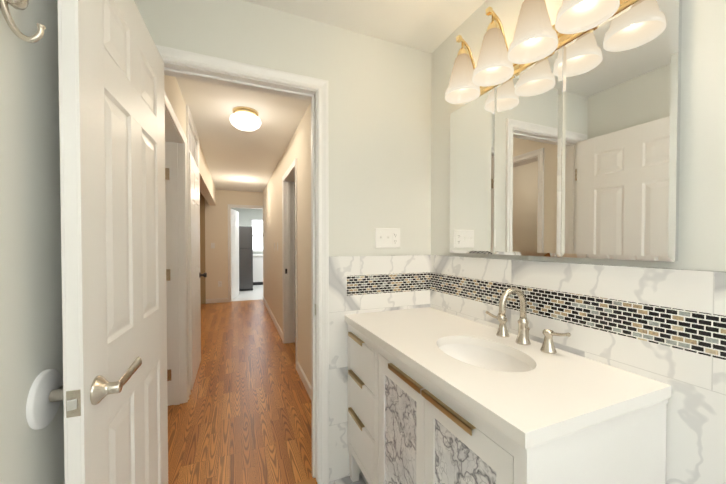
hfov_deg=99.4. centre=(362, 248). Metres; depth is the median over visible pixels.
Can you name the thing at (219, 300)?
baseboard
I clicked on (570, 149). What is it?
medicine cabinet
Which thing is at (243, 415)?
floor
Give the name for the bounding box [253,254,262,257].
countertop
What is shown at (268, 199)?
wall
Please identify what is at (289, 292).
door frame
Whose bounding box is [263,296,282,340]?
baseboard
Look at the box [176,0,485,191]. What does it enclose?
ceiling
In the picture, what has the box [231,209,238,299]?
kitchen door
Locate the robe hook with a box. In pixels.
[0,0,45,42]
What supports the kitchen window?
in the wall at (246, 216)
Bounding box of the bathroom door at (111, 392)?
[48,0,167,483]
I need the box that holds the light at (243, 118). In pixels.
[230,106,260,130]
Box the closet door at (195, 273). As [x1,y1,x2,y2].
[189,152,206,389]
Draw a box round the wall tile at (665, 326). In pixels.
[430,255,725,483]
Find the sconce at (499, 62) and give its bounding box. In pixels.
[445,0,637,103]
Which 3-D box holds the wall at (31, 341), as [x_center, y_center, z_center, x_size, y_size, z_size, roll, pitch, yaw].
[-1.597,0.020,2.687,0.152,2.405,8.290,0,1,-22]
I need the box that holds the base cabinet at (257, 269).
[253,258,262,284]
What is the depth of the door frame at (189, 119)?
3.00 m
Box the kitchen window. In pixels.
[251,219,262,251]
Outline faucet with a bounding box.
[485,287,570,353]
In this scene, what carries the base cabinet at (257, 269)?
on the floor at (243, 415)
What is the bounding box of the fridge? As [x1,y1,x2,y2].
[239,226,252,290]
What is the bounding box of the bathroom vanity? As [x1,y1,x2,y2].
[345,307,670,483]
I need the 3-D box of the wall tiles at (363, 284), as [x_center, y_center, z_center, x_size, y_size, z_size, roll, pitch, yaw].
[0.111,0.640,1.747,0.636,1.195,0.012,0,1,-22]
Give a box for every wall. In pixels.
[0,0,219,483]
[134,0,431,256]
[200,191,263,303]
[231,208,262,253]
[260,103,310,384]
[431,0,725,271]
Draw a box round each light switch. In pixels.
[375,228,399,247]
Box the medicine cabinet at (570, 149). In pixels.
[450,0,681,261]
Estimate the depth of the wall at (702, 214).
0.80 m
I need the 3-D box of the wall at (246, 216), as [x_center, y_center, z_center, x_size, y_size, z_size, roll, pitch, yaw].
[-3.384,-0.090,9.950,3.900,2.405,0.100,0,1,-22]
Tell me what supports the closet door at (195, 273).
in the wall at (31, 341)
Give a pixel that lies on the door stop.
(41, 410)
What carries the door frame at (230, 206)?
attached to the wall at (202, 253)
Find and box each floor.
[168,285,367,483]
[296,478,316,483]
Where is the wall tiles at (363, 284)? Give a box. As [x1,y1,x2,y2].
[329,255,429,481]
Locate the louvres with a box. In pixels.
[188,123,195,162]
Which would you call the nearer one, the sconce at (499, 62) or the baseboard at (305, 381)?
the sconce at (499, 62)
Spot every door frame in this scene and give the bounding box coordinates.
[155,44,328,483]
[164,90,190,405]
[186,105,200,306]
[228,204,262,301]
[282,158,297,369]
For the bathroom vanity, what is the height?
0.881 m
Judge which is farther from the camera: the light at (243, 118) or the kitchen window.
the kitchen window
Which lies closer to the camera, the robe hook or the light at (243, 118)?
the robe hook
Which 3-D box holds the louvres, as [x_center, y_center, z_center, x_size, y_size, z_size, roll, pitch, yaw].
[-1.643,-0.993,2.918,0.034,0.255,0.700,0,1,-22]
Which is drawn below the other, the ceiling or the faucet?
the faucet
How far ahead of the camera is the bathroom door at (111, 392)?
0.82 m
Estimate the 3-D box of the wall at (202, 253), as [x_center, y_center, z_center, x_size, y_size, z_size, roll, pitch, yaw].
[-3.657,-0.036,6.374,3.020,2.405,0.140,0,1,-22]
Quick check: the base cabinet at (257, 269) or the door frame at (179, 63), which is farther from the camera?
the base cabinet at (257, 269)
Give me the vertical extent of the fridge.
1.717 m
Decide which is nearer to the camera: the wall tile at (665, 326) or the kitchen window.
the wall tile at (665, 326)
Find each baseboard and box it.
[206,298,227,303]
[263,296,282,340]
[297,361,310,398]
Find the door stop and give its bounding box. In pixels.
[26,369,61,429]
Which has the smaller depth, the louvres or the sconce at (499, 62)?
the sconce at (499, 62)
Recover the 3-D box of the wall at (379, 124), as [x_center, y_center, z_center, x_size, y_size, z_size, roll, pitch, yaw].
[-0.292,0.037,1.608,1.738,2.405,0.058,0,1,-22]
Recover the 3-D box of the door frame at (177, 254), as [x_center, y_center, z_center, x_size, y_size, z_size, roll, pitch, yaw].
[-1.306,0.180,2.031,0.150,2.105,0.931,0,1,-22]

